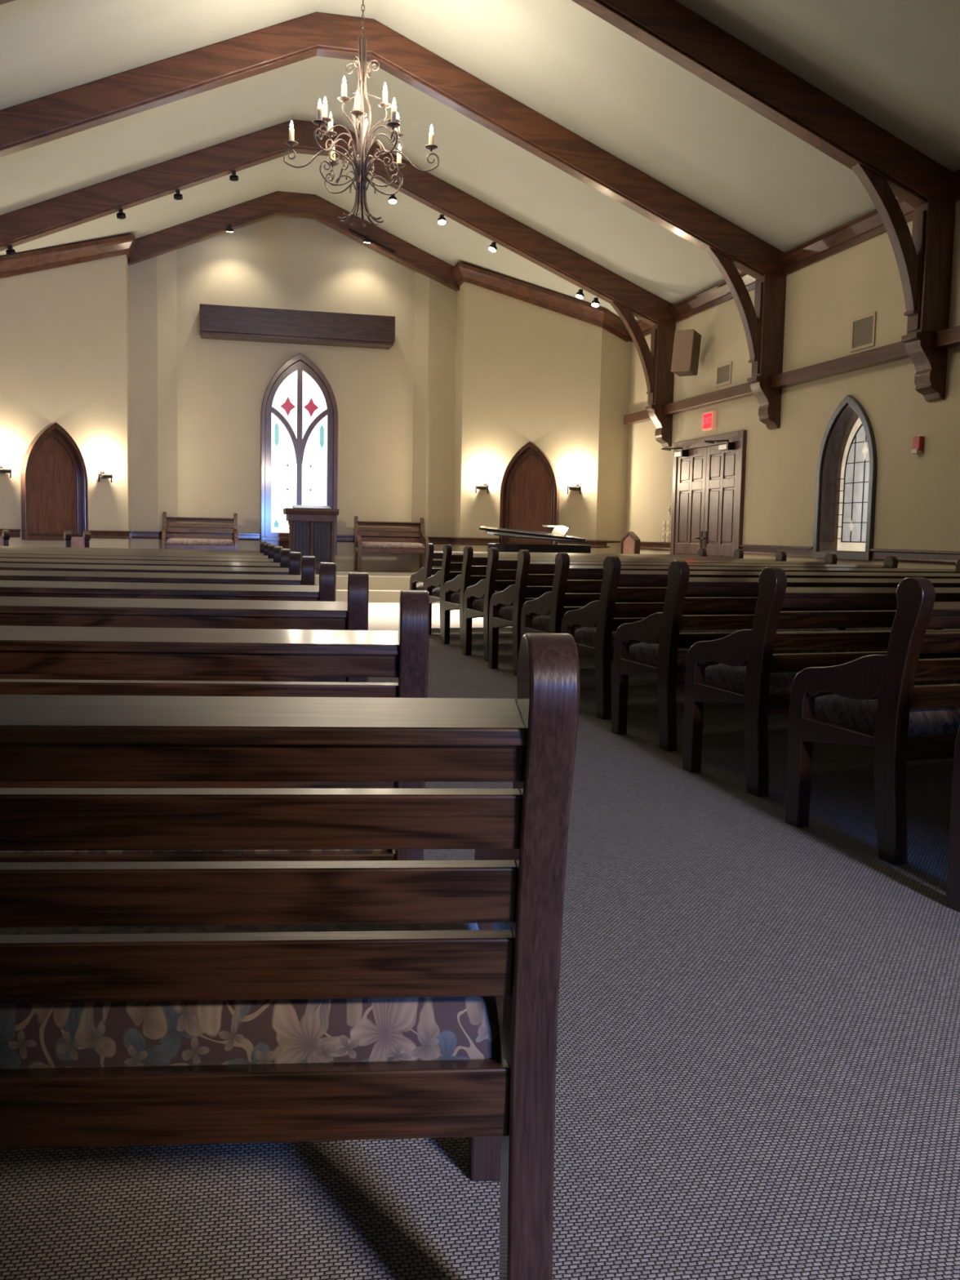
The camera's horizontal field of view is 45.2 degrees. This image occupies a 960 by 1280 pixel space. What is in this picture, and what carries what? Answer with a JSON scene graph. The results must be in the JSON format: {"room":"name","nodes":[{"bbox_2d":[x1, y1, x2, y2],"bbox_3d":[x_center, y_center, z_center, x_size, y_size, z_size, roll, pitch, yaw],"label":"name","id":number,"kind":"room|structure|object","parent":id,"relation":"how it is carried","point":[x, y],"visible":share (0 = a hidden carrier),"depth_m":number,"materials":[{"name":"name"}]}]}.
{"room":"house of worship","nodes":[
{"label":"house of worship","id":0,"kind":"room"},
{"bbox_2d":[0,215,631,571],"bbox_3d":[-2.783,-3.991,18.416,10.730,6.500,2.700,0,5,-13],"label":"wall","id":1,"kind":"structure","parent":0,"point":[112,352],"depth_m":18.61,"materials":[{"name":"beige paint"}]},
{"bbox_2d":[0,459,11,477],"bbox_3d":[-6.757,-2.435,16.343,0.222,0.260,0.140,-4,7,-45],"label":"wall sconce","id":2,"kind":"object","parent":1,"relation":"attached to","point":[2,467],"visible":1,"depth_m":16.33,"materials":[{"name":"black metal"}]},
{"bbox_2d":[0,469,11,473],"bbox_3d":[-6.744,-2.393,16.347,0.120,0.045,0.160,6,7,45],"label":"drip tray","id":3,"kind":"object","parent":2,"relation":"on","point":[2,471],"depth_m":16.31,"materials":[{"name":"black metal"}]},
{"bbox_2d":[0,528,21,537],"bbox_3d":[-7.102,-1.520,16.307,1.144,0.120,0.257,-1,6,-24],"label":"trim","id":4,"kind":"structure","parent":1,"relation":"attached to","point":[13,532],"depth_m":16.57,"materials":[{"name":"brown wood"}]},
{"bbox_2d":[20,422,88,540],"bbox_3d":[-6.223,-2.317,16.880,0.151,1.708,0.950,6,7,45],"label":"arched door","id":5,"kind":"structure","parent":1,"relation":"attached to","point":[54,484],"depth_m":16.91,"materials":[{"name":"brown wood"}]},
{"bbox_2d":[0,233,136,278],"bbox_3d":[-6.334,-5.420,16.742,3.183,1.377,0.558,-4,7,-45],"label":"ceiling beam","id":6,"kind":"structure","parent":1,"relation":"attached to","point":[48,258],"depth_m":16.73,"materials":[{"name":"wood"}]},
{"bbox_2d":[97,465,112,482],"bbox_3d":[-5.668,-2.513,17.430,0.140,0.260,0.222,6,7,45],"label":"wall sconce","id":7,"kind":"object","parent":1,"relation":"attached to","point":[104,473],"visible":1,"depth_m":17.41,"materials":[{"name":"black metal"}]},
{"bbox_2d":[99,475,112,478],"bbox_3d":[-5.655,-2.470,17.433,0.120,0.045,0.160,6,7,45],"label":"drip tray","id":8,"kind":"object","parent":7,"relation":"on","point":[100,476],"depth_m":17.39,"materials":[{"name":"black metal"}]},
{"bbox_2d":[88,530,259,540],"bbox_3d":[-4.977,-1.675,18.467,2.883,0.120,0.686,-3,7,-37],"label":"trim","id":9,"kind":"structure","parent":1,"relation":"attached to","point":[94,534],"depth_m":18.44,"materials":[{"name":"brown wood"}]},
{"bbox_2d":[127,210,459,290],"bbox_3d":[-2.887,-6.297,18.426,5.260,1.035,0.040,0,5,-13],"label":"trim","id":10,"kind":"structure","parent":1,"relation":"attached to","point":[275,211],"depth_m":18.35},
{"bbox_2d":[226,224,233,231],"bbox_3d":[-3.912,-6.431,18.032,0.118,0.117,0.122,0,5,-13],"label":"spotlight","id":11,"kind":"object","parent":10,"relation":"attached to","point":[228,228],"visible":1,"depth_m":17.99,"materials":[{"name":"black metal"}]},
{"bbox_2d":[128,191,458,291],"bbox_3d":[-2.909,-6.471,18.517,5.260,1.326,0.180,0,5,-13],"label":"ceiling beam","id":12,"kind":"structure","parent":1,"relation":"attached to","point":[167,237],"depth_m":18.35,"materials":[{"name":"wood"}]},
{"bbox_2d":[199,303,395,349],"bbox_3d":[-2.946,-5.063,18.681,3.100,0.460,0.490,0,5,-13],"label":"wall box","id":13,"kind":"object","parent":1,"relation":"attached to","point":[226,322],"visible":1,"depth_m":18.47,"materials":[{"name":"brown wood"}]},
{"bbox_2d":[260,353,337,555],"bbox_3d":[-2.980,-3.056,19.030,1.250,3.278,0.185,0,5,-13],"label":"window","id":14,"kind":"structure","parent":1,"relation":"in","point":[299,416],"depth_m":19.01,"materials":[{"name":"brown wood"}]},
{"bbox_2d":[349,227,395,253],"bbox_3d":[-1.740,-6.456,18.638,0.750,0.330,0.050,0,5,-13],"label":"track","id":15,"kind":"object","parent":1,"relation":"attached to","point":[351,229],"visible":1,"depth_m":18.62,"materials":[{"name":"black metal"}]},
{"bbox_2d":[363,235,370,243],"bbox_3d":[-1.815,-6.434,18.534,0.118,0.117,0.122,0,5,-13],"label":"spotlight","id":16,"kind":"object","parent":15,"relation":"attached to","point":[366,240],"visible":1,"depth_m":18.49,"materials":[{"name":"black metal"}]},
{"bbox_2d":[337,534,499,545],"bbox_3d":[-0.987,-1.681,19.415,2.810,0.120,0.675,2,5,11],"label":"trim","id":17,"kind":"structure","parent":1,"relation":"attached to","point":[340,538],"depth_m":19.39,"materials":[{"name":"brown wood"}]},
{"bbox_2d":[475,477,488,493],"bbox_3d":[0.036,-2.522,18.805,0.222,0.260,0.140,3,6,18],"label":"wall sconce","id":18,"kind":"object","parent":1,"relation":"attached to","point":[484,485],"visible":1,"depth_m":18.77,"materials":[{"name":"black metal"}]},
{"bbox_2d":[476,486,487,489],"bbox_3d":[0.042,-2.479,18.797,0.160,0.045,0.120,3,6,18],"label":"drip tray","id":19,"kind":"object","parent":18,"relation":"on","point":[477,487],"depth_m":18.75,"materials":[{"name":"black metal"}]},
{"bbox_2d":[498,441,559,543],"bbox_3d":[0.799,-2.328,18.560,0.950,1.708,0.151,3,6,18],"label":"arched door","id":20,"kind":"structure","parent":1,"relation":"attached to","point":[530,487],"depth_m":18.61,"materials":[{"name":"brown wood"}]},
{"bbox_2d":[452,262,631,342],"bbox_3d":[0.922,-5.402,18.484,3.135,1.352,0.554,3,6,19],"label":"ceiling beam","id":21,"kind":"structure","parent":1,"relation":"attached to","point":[463,272],"depth_m":18.24,"materials":[{"name":"wood"}]},
{"bbox_2d":[567,477,581,493],"bbox_3d":[1.499,-2.449,18.329,0.222,0.260,0.140,3,6,18],"label":"wall sconce","id":22,"kind":"object","parent":1,"relation":"attached to","point":[576,486],"visible":1,"depth_m":18.30,"materials":[{"name":"black metal"}]},
{"bbox_2d":[0,602,959,1279],"bbox_3d":[-0.228,0.336,8.086,11.080,0.120,25.100,0,5,-13],"label":"floor","id":23,"kind":"structure","parent":0,"point":[757,1064],"depth_m":2.13,"materials":[{"name":"carpet"}]},
{"bbox_2d":[0,529,9,546],"bbox_3d":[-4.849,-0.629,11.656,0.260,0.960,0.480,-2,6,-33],"label":"pew","id":24,"kind":"object","parent":23,"relation":"on","point":[4,541],"visible":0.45,"depth_m":11.80,"materials":[{"name":"wood"}]},
{"bbox_2d":[63,531,90,547],"bbox_3d":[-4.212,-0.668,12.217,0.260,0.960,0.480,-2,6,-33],"label":"armchair","id":25,"kind":"object","parent":23,"relation":"on","point":[75,542],"visible":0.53,"depth_m":12.32,"materials":[{"name":"fabric"}]},
{"bbox_2d":[0,542,266,552],"bbox_3d":[-3.557,-0.445,10.198,3.350,0.914,0.630,1,5,-5],"label":"pew","id":26,"kind":"object","parent":23,"relation":"on","point":[262,544],"visible":0.14,"depth_m":9.98,"materials":[{"name":"brown wood"}]},
{"bbox_2d":[0,542,271,555],"bbox_3d":[-3.361,-0.360,9.318,3.350,0.914,0.629,1,5,-5],"label":"pew","id":27,"kind":"object","parent":23,"relation":"on","point":[266,544],"visible":0.12,"depth_m":9.11,"materials":[{"name":"brown wood"}]},
{"bbox_2d":[0,544,276,558],"bbox_3d":[-3.165,-0.276,8.439,3.350,0.914,0.629,1,5,-5],"label":"pew","id":28,"kind":"object","parent":23,"relation":"on","point":[270,549],"visible":0.12,"depth_m":8.23,"materials":[{"name":"brown wood"}]},
{"bbox_2d":[0,546,282,562],"bbox_3d":[-2.969,-0.191,7.559,3.350,0.914,0.629,1,5,-5],"label":"pew","id":29,"kind":"object","parent":23,"relation":"on","point":[277,549],"visible":0.15,"depth_m":7.35,"materials":[{"name":"brown wood"}]},
{"bbox_2d":[0,548,290,568],"bbox_3d":[-2.774,-0.106,6.679,3.350,0.914,0.630,1,5,-5],"label":"pew","id":30,"kind":"object","parent":23,"relation":"on","point":[285,553],"visible":0.18,"depth_m":6.48,"materials":[{"name":"brown wood"}]},
{"bbox_2d":[0,551,301,575],"bbox_3d":[-2.578,-0.021,5.800,3.350,0.914,0.630,1,5,-5],"label":"pew","id":31,"kind":"object","parent":23,"relation":"on","point":[295,557],"visible":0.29,"depth_m":5.60,"materials":[{"name":"brown wood"}]},
{"bbox_2d":[0,555,315,585],"bbox_3d":[-2.382,0.064,4.920,3.350,0.914,0.629,1,5,-5],"label":"pew","id":32,"kind":"object","parent":23,"relation":"on","point":[308,577],"visible":0.24,"depth_m":4.72,"materials":[{"name":"brown wood"}]},
{"bbox_2d":[0,562,336,601],"bbox_3d":[-2.186,0.149,4.041,3.350,0.914,0.629,1,5,-5],"label":"pew","id":33,"kind":"object","parent":23,"relation":"on","point":[326,591],"visible":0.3,"depth_m":3.84,"materials":[{"name":"brown wood"}]},
{"bbox_2d":[0,572,368,682],"bbox_3d":[-1.991,0.234,3.161,3.350,0.914,0.629,1,5,-5],"label":"pew","id":34,"kind":"object","parent":23,"relation":"on","point":[353,614],"visible":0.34,"depth_m":2.97,"materials":[{"name":"brown wood"}]},
{"bbox_2d":[0,590,429,862],"bbox_3d":[-1.795,0.319,2.281,3.350,0.914,0.630,1,5,-5],"label":"pew","id":35,"kind":"object","parent":23,"relation":"on","point":[402,654],"visible":0.4,"depth_m":2.11,"materials":[{"name":"brown wood"}]},
{"bbox_2d":[0,848,392,852],"bbox_3d":[-1.800,0.328,2.338,3.232,0.102,0.498,1,5,-5],"label":"cushion","id":36,"kind":"object","parent":35,"relation":"on","point":[387,850],"depth_m":2.21,"materials":[{"name":"fabric"}]},
{"bbox_2d":[0,632,579,1279],"bbox_3d":[-1.599,0.404,1.402,3.350,0.914,0.630,1,5,-5],"label":"pew","id":37,"kind":"object","parent":23,"relation":"on","point":[168,1002],"visible":1,"depth_m":1.29,"materials":[{"name":"brown wood"}]},
{"bbox_2d":[0,923,501,1069],"bbox_3d":[-1.604,0.412,1.458,3.232,0.102,0.498,1,5,-5],"label":"cushion","id":38,"kind":"object","parent":37,"relation":"on","point":[378,1032],"depth_m":1.34,"materials":[{"name":"fabric"}]},
{"bbox_2d":[315,570,434,602],"bbox_3d":[-2.791,-0.863,17.932,10.280,0.360,3.020,0,5,-13],"label":"stage","id":39,"kind":"object","parent":23,"relation":"on","point":[384,586],"depth_m":17.01,"materials":[{"name":"carpet"}]},
{"bbox_2d":[161,511,238,550],"bbox_3d":[-4.485,-1.589,18.496,1.170,0.914,0.629,0,5,-13],"label":"bench","id":40,"kind":"object","parent":39,"relation":"on","point":[175,541],"visible":0.93,"depth_m":18.59,"materials":[{"name":"brown wood"}]},
{"bbox_2d":[165,537,234,546],"bbox_3d":[-4.473,-1.570,18.443,1.052,0.102,0.498,0,5,-13],"label":"cushion","id":41,"kind":"object","parent":40,"relation":"on","point":[170,541],"depth_m":18.24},
{"bbox_2d":[283,504,338,573],"bbox_3d":[-2.612,-1.553,17.779,0.800,1.050,0.647,0,5,-13],"label":"lectern","id":42,"kind":"object","parent":39,"relation":"on","point":[311,527],"visible":0.75,"depth_m":17.56,"materials":[{"name":"brown wood"}]},
{"bbox_2d":[354,515,429,572],"bbox_3d":[-1.480,-1.594,19.215,1.170,0.914,0.629,0,5,-13],"label":"bench","id":43,"kind":"object","parent":39,"relation":"on","point":[362,544],"visible":0.94,"depth_m":19.31,"materials":[{"name":"brown wood"}]},
{"bbox_2d":[361,541,425,549],"bbox_3d":[-1.467,-1.575,19.162,1.052,0.102,0.498,0,5,-13],"label":"cushion","id":44,"kind":"object","parent":43,"relation":"on","point":[365,544],"depth_m":18.96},
{"bbox_2d":[479,525,591,553],"bbox_3d":[0.676,-0.981,15.785,1.454,1.130,1.363,0,5,-13],"label":"grand piano","id":45,"kind":"object","parent":23,"relation":"on","point":[558,534],"visible":0.44,"depth_m":15.25,"materials":[{"name":"black paint"}]},
{"bbox_2d":[541,524,566,543],"bbox_3d":[1.045,-1.074,16.680,0.413,1.164,0.335,0,5,-13],"label":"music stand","id":46,"kind":"object","parent":23,"relation":"on","point":[543,526],"visible":0.13,"depth_m":16.57,"materials":[{"name":"black metal"}]},
{"bbox_2d":[409,542,706,590],"bbox_3d":[0.907,-0.598,12.856,3.350,0.914,0.629,-1,6,-22],"label":"pew","id":47,"kind":"object","parent":23,"relation":"on","point":[425,572],"visible":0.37,"depth_m":12.15,"materials":[{"name":"brown wood"}]},
{"bbox_2d":[416,582,437,590],"bbox_3d":[0.886,-0.590,12.909,3.232,0.102,0.498,-1,6,-22],"label":"cushion","id":48,"kind":"object","parent":47,"relation":"on","point":[420,587],"depth_m":12.37,"materials":[{"name":"fabric"}]},
{"bbox_2d":[424,544,743,639],"bbox_3d":[1.115,-0.508,11.925,3.350,0.914,0.629,-1,6,-22],"label":"pew","id":49,"kind":"object","parent":23,"relation":"on","point":[440,578],"visible":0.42,"depth_m":11.22,"materials":[{"name":"brown wood"}]},
{"bbox_2d":[431,586,458,596],"bbox_3d":[1.094,-0.500,11.978,3.232,0.102,0.498,-1,6,-22],"label":"cushion","id":50,"kind":"object","parent":49,"relation":"on","point":[435,592],"depth_m":11.43,"materials":[{"name":"fabric"}]},
{"bbox_2d":[441,546,786,648],"bbox_3d":[1.324,-0.419,10.994,3.350,0.914,0.629,-1,6,-22],"label":"pew","id":51,"kind":"object","parent":23,"relation":"on","point":[460,583],"visible":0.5,"depth_m":10.35,"materials":[{"name":"brown wood"}]},
{"bbox_2d":[450,591,479,603],"bbox_3d":[1.303,-0.410,11.047,3.232,0.102,0.498,-1,6,-22],"label":"cushion","id":52,"kind":"object","parent":51,"relation":"on","point":[455,598],"depth_m":10.50,"materials":[{"name":"fabric"}]},
{"bbox_2d":[620,531,639,554],"bbox_3d":[2.015,-1.056,17.071,0.580,1.099,0.500,-1,6,-25],"label":"upholstered chair","id":53,"kind":"object","parent":23,"relation":"on","point":[630,541],"visible":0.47,"depth_m":17.09,"materials":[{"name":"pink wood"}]},
{"bbox_2d":[462,547,837,662],"bbox_3d":[1.532,-0.329,10.063,3.350,0.914,0.629,-1,6,-22],"label":"pew","id":54,"kind":"object","parent":23,"relation":"on","point":[484,589],"visible":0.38,"depth_m":9.39,"materials":[{"name":"brown wood"}]},
{"bbox_2d":[472,598,506,610],"bbox_3d":[1.511,-0.320,10.116,3.232,0.102,0.498,-1,6,-22],"label":"cushion","id":55,"kind":"object","parent":54,"relation":"on","point":[477,604],"depth_m":9.57,"materials":[{"name":"fabric"}]},
{"bbox_2d":[488,549,897,676],"bbox_3d":[1.740,-0.239,9.133,3.350,0.914,0.629,-1,6,-22],"label":"pew","id":56,"kind":"object","parent":23,"relation":"on","point":[513,597],"visible":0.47,"depth_m":8.45,"materials":[{"name":"brown wood"}]},
{"bbox_2d":[498,605,542,619],"bbox_3d":[1.720,-0.230,9.185,3.232,0.102,0.498,-1,6,-22],"label":"cushion","id":57,"kind":"object","parent":56,"relation":"on","point":[505,612],"depth_m":8.64,"materials":[{"name":"fabric"}]},
{"bbox_2d":[520,552,959,643],"bbox_3d":[1.949,-0.149,8.202,3.350,0.914,0.629,-1,6,-22],"label":"pew","id":58,"kind":"object","parent":23,"relation":"on","point":[550,605],"visible":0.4,"depth_m":7.50,"materials":[{"name":"brown wood"}]},
{"bbox_2d":[532,615,583,631],"bbox_3d":[1.928,-0.140,8.255,3.232,0.102,0.498,-1,6,-22],"label":"cushion","id":59,"kind":"object","parent":58,"relation":"on","point":[540,622],"depth_m":7.70,"materials":[{"name":"fabric"}]},
{"bbox_2d":[560,555,959,719],"bbox_3d":[2.158,-0.059,7.271,3.350,0.914,0.629,-1,6,-22],"label":"pew","id":60,"kind":"object","parent":23,"relation":"on","point":[597,636],"visible":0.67,"depth_m":6.51,"materials":[{"name":"brown wood"}]},
{"bbox_2d":[573,626,944,646],"bbox_3d":[2.136,-0.050,7.324,3.232,0.102,0.498,-1,6,-22],"label":"cushion","id":61,"kind":"object","parent":60,"relation":"on","point":[585,635],"depth_m":6.81,"materials":[{"name":"fabric"}]},
{"bbox_2d":[611,560,959,751],"bbox_3d":[2.366,0.031,6.340,3.350,0.914,0.629,-1,6,-22],"label":"pew","id":62,"kind":"object","parent":23,"relation":"on","point":[662,650],"visible":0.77,"depth_m":5.59,"materials":[{"name":"brown wood"}]},
{"bbox_2d":[629,642,887,666],"bbox_3d":[2.345,0.040,6.393,3.232,0.102,0.498,-1,6,-22],"label":"cushion","id":63,"kind":"object","parent":62,"relation":"on","point":[646,653],"depth_m":5.83,"materials":[{"name":"fabric"}]},
{"bbox_2d":[682,567,959,796],"bbox_3d":[2.575,0.121,5.409,3.350,0.914,0.629,-1,6,-22],"label":"pew","id":64,"kind":"object","parent":23,"relation":"on","point":[748,672],"visible":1,"depth_m":4.66,"materials":[{"name":"brown wood"}]},
{"bbox_2d":[704,663,959,693],"bbox_3d":[2.554,0.130,5.462,3.232,0.102,0.498,-1,6,-22],"label":"cushion","id":65,"kind":"object","parent":64,"relation":"on","point":[731,677],"depth_m":4.85,"materials":[{"name":"fabric"}]},
{"bbox_2d":[785,577,959,865],"bbox_3d":[2.783,0.211,4.479,3.350,0.914,0.629,-1,6,-22],"label":"pew","id":66,"kind":"object","parent":23,"relation":"on","point":[875,700],"visible":1,"depth_m":3.71,"materials":[{"name":"brown wood"}]},
{"bbox_2d":[813,693,959,734],"bbox_3d":[2.762,0.219,4.531,3.232,0.102,0.498,-1,6,-22],"label":"cushion","id":67,"kind":"object","parent":66,"relation":"on","point":[860,715],"depth_m":3.85,"materials":[{"name":"fabric"}]},
{"bbox_2d":[946,724,959,911],"bbox_3d":[2.991,0.300,3.548,3.350,0.914,0.629,-1,6,-22],"label":"pew","id":68,"kind":"object","parent":23,"relation":"on","point":[953,900],"visible":1,"depth_m":3.21,"materials":[{"name":"brown wood"}]},
{"bbox_2d":[0,0,959,322],"bbox_3d":[-0.215,-5.019,7.570,11.080,2.401,25.100,0,5,-13],"label":"ceiling","id":69,"kind":"structure","parent":0,"point":[895,64],"depth_m":11.92,"materials":[{"name":"paint"}]},
{"bbox_2d":[0,120,675,448],"bbox_3d":[-2.196,-4.811,15.461,10.260,4.037,0.240,0,5,-13],"label":"ceiling beam","id":70,"kind":"structure","parent":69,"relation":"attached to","point":[629,300],"depth_m":15.50,"materials":[{"name":"wood"}]},
{"bbox_2d":[5,245,16,256],"bbox_3d":[-5.930,-4.909,14.581,0.119,0.130,0.116,0,5,-13],"label":"spotlight","id":71,"kind":"object","parent":70,"relation":"attached to","point":[10,251],"visible":1,"depth_m":14.54,"materials":[{"name":"black metal"}]},
{"bbox_2d":[116,208,126,219],"bbox_3d":[-4.615,-5.471,14.840,0.119,0.129,0.118,0,5,-13],"label":"spotlight","id":72,"kind":"object","parent":70,"relation":"attached to","point":[121,215],"visible":1,"depth_m":14.80,"materials":[{"name":"black metal"}]},
{"bbox_2d":[173,189,182,199],"bbox_3d":[-3.919,-5.769,14.977,0.119,0.129,0.119,0,5,-13],"label":"spotlight","id":73,"kind":"object","parent":70,"relation":"attached to","point":[177,196],"visible":1,"depth_m":14.94,"materials":[{"name":"black metal"}]},
{"bbox_2d":[229,170,238,181],"bbox_3d":[-3.222,-6.067,15.114,0.119,0.128,0.120,0,5,-13],"label":"spotlight","id":74,"kind":"object","parent":70,"relation":"attached to","point":[233,177],"visible":1,"depth_m":15.07,"materials":[{"name":"black metal"}]},
{"bbox_2d":[388,194,396,204],"bbox_3d":[-1.180,-5.967,15.580,0.118,0.120,0.123,0,5,-13],"label":"spotlight","id":75,"kind":"object","parent":70,"relation":"attached to","point":[393,199],"visible":0.99,"depth_m":15.55,"materials":[{"name":"black metal"}]},
{"bbox_2d":[437,214,446,224],"bbox_3d":[-0.522,-5.748,15.757,0.120,0.122,0.122,0,5,-13],"label":"spotlight","id":76,"kind":"object","parent":70,"relation":"attached to","point":[441,220],"visible":1,"depth_m":15.74,"materials":[{"name":"black metal"}]},
{"bbox_2d":[488,241,497,252],"bbox_3d":[0.177,-5.439,15.960,0.121,0.126,0.121,0,5,-13],"label":"spotlight","id":77,"kind":"object","parent":70,"relation":"attached to","point":[492,247],"visible":1,"depth_m":15.94,"materials":[{"name":"black metal"}]},
{"bbox_2d":[575,288,584,298],"bbox_3d":[1.413,-4.895,16.309,0.121,0.123,0.120,0,5,-13],"label":"spotlight","id":78,"kind":"object","parent":70,"relation":"attached to","point":[580,294],"visible":1,"depth_m":16.29,"materials":[{"name":"black metal"}]},
{"bbox_2d":[591,297,599,306],"bbox_3d":[1.639,-4.796,16.370,0.120,0.122,0.122,0,5,-13],"label":"spotlight","id":79,"kind":"object","parent":70,"relation":"attached to","point":[595,303],"visible":1,"depth_m":16.35,"materials":[{"name":"black metal"}]},
{"bbox_2d":[283,0,439,226],"bbox_3d":[-1.094,-5.148,10.704,1.405,2.454,1.365,0,5,-13],"label":"chandelier","id":80,"kind":"object","parent":69,"relation":"hanging from","point":[361,168],"visible":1,"depth_m":10.71,"materials":[{"name":"metal"}]},
{"bbox_2d":[0,12,786,430],"bbox_3d":[-1.442,-4.507,12.314,10.260,4.037,0.240,0,5,-13],"label":"ceiling beam","id":81,"kind":"structure","parent":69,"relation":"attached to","point":[27,125],"depth_m":12.33,"materials":[{"name":"wood"}]},
{"bbox_2d":[0,0,955,402],"bbox_3d":[-0.719,-4.214,9.293,10.260,4.037,0.240,0,5,-13],"label":"ceiling beam","id":82,"kind":"structure","parent":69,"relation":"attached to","point":[887,167],"depth_m":10.15,"materials":[{"name":"wood"}]},
{"bbox_2d":[625,200,959,568],"bbox_3d":[5.065,-1.901,7.825,0.300,4.600,22.160,0,5,-13],"label":"wall","id":83,"kind":"structure","parent":0,"point":[917,503],"depth_m":12.75,"materials":[{"name":"beige paint"}]},
{"bbox_2d":[559,540,670,550],"bbox_3d":[2.025,-1.453,17.618,1.056,0.120,2.169,0,5,-13],"label":"trim","id":84,"kind":"structure","parent":83,"relation":"attached to","point":[594,544],"depth_m":17.87,"materials":[{"name":"brown wood"}]},
{"bbox_2d":[623,409,651,424],"bbox_3d":[2.504,-3.413,17.574,0.140,0.140,1.410,0,5,-13],"label":"trim","id":85,"kind":"structure","parent":83,"relation":"attached to","point":[641,416],"depth_m":17.73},
{"bbox_2d":[626,320,651,342],"bbox_3d":[2.526,-4.771,17.494,0.130,0.260,1.500,0,5,-13],"label":"trim","id":86,"kind":"structure","parent":83,"relation":"attached to","point":[646,328],"depth_m":17.58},
{"bbox_2d":[661,446,706,555],"bbox_3d":[2.778,-1.554,16.116,0.331,2.276,1.164,0,5,-13],"label":"door","id":87,"kind":"structure","parent":83,"relation":"in","point":[691,464],"depth_m":16.03,"materials":[{"name":"brown wood"}]},
{"bbox_2d":[671,328,701,376],"bbox_3d":[2.821,-3.860,15.604,0.280,0.560,0.410,5,-3,34],"label":"wall speaker","id":88,"kind":"object","parent":83,"relation":"attached to","point":[686,344],"visible":1,"depth_m":15.45,"materials":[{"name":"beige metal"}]},
{"bbox_2d":[670,430,746,554],"bbox_3d":[3.041,-1.541,15.575,0.070,2.380,2.200,0,5,-13],"label":"trim","id":89,"kind":"structure","parent":83,"relation":"attached to","point":[740,436],"depth_m":14.64,"materials":[{"name":"brown wood"}]},
{"bbox_2d":[663,382,754,414],"bbox_3d":[3.072,-3.183,15.202,0.140,0.140,3.010,0,5,-13],"label":"trim","id":90,"kind":"structure","parent":83,"relation":"attached to","point":[743,390],"depth_m":15.16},
{"bbox_2d":[702,410,716,431],"bbox_3d":[3.062,-2.928,15.425,0.056,0.240,0.340,0,5,-13],"label":"exit sign","id":91,"kind":"object","parent":83,"relation":"attached to","point":[708,419],"visible":1,"depth_m":15.37,"materials":[{"name":"red"}]},
{"bbox_2d":[667,271,755,323],"bbox_3d":[3.104,-4.537,15.078,0.130,0.260,3.010,0,5,-13],"label":"trim","id":92,"kind":"structure","parent":83,"relation":"attached to","point":[720,293],"depth_m":15.43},
{"bbox_2d":[700,440,738,556],"bbox_3d":[3.027,-1.453,15.073,0.331,2.276,0.977,0,5,-13],"label":"door","id":93,"kind":"structure","parent":83,"relation":"in","point":[722,464],"depth_m":15.06,"materials":[{"name":"brown wood"}]},
{"bbox_2d":[715,360,732,386],"bbox_3d":[3.177,-3.462,15.029,0.015,0.280,0.440,0,5,-13],"label":"air vent","id":94,"kind":"object","parent":83,"relation":"in","point":[723,371],"visible":1,"depth_m":15.02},
{"bbox_2d":[717,364,729,383],"bbox_3d":[3.180,-3.462,15.030,0.008,0.210,0.370,0,5,-13],"label":"grille","id":95,"kind":"object","parent":94,"relation":"attached to","point":[723,371],"depth_m":15.03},
{"bbox_2d":[739,544,813,557],"bbox_3d":[3.494,-1.059,13.655,0.045,0.120,1.780,0,5,-13],"label":"trim","id":96,"kind":"structure","parent":83,"relation":"attached to","point":[791,551],"depth_m":13.62,"materials":[{"name":"brown wood"}]},
{"bbox_2d":[771,341,909,388],"bbox_3d":[3.810,-2.885,12.118,0.140,0.140,2.880,0,5,-13],"label":"trim","id":97,"kind":"structure","parent":83,"relation":"attached to","point":[896,351],"depth_m":12.01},
{"bbox_2d":[812,395,877,560],"bbox_3d":[3.996,-1.712,12.198,0.345,1.719,1.120,0,5,-13],"label":"window","id":98,"kind":"structure","parent":83,"relation":"in","point":[846,484],"depth_m":12.45,"materials":[{"name":"glass"}]},
{"bbox_2d":[777,198,913,275],"bbox_3d":[3.843,-4.239,11.995,0.130,0.260,2.880,0,5,-13],"label":"trim","id":99,"kind":"structure","parent":83,"relation":"attached to","point":[869,225],"depth_m":12.21,"materials":[{"name":"wood"}]},
{"bbox_2d":[849,311,876,351],"bbox_3d":[3.937,-3.164,11.853,0.015,0.340,0.440,0,5,-13],"label":"air vent","id":100,"kind":"object","parent":83,"relation":"in","point":[863,327],"visible":1,"depth_m":11.85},
{"bbox_2d":[853,315,873,347],"bbox_3d":[3.941,-3.164,11.854,0.008,0.270,0.370,0,5,-13],"label":"grille","id":101,"kind":"object","parent":100,"relation":"attached to","point":[863,326],"depth_m":11.85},
{"bbox_2d":[870,548,959,564],"bbox_3d":[5.262,-0.344,6.272,0.045,0.120,11.170,0,5,-13],"label":"trim","id":102,"kind":"structure","parent":83,"relation":"attached to","point":[944,557],"depth_m":10.91,"materials":[{"name":"brown wood"}]},
{"bbox_2d":[911,435,924,453],"bbox_3d":[4.138,-1.843,10.913,0.065,0.160,0.110,0,5,-13],"label":"fire alarm","id":103,"kind":"object","parent":83,"relation":"attached to","point":[917,442],"visible":1,"depth_m":10.88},
{"bbox_2d":[934,325,959,348],"bbox_3d":[5.375,-2.251,5.582,0.140,0.140,10.140,0,5,-13],"label":"trim","id":104,"kind":"structure","parent":83,"relation":"attached to","point":[950,337],"depth_m":10.31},
{"bbox_2d":[944,168,959,201],"bbox_3d":[5.408,-3.605,5.459,0.130,0.260,10.140,0,5,-13],"label":"trim","id":105,"kind":"structure","parent":83,"relation":"attached to","point":[953,179],"depth_m":10.31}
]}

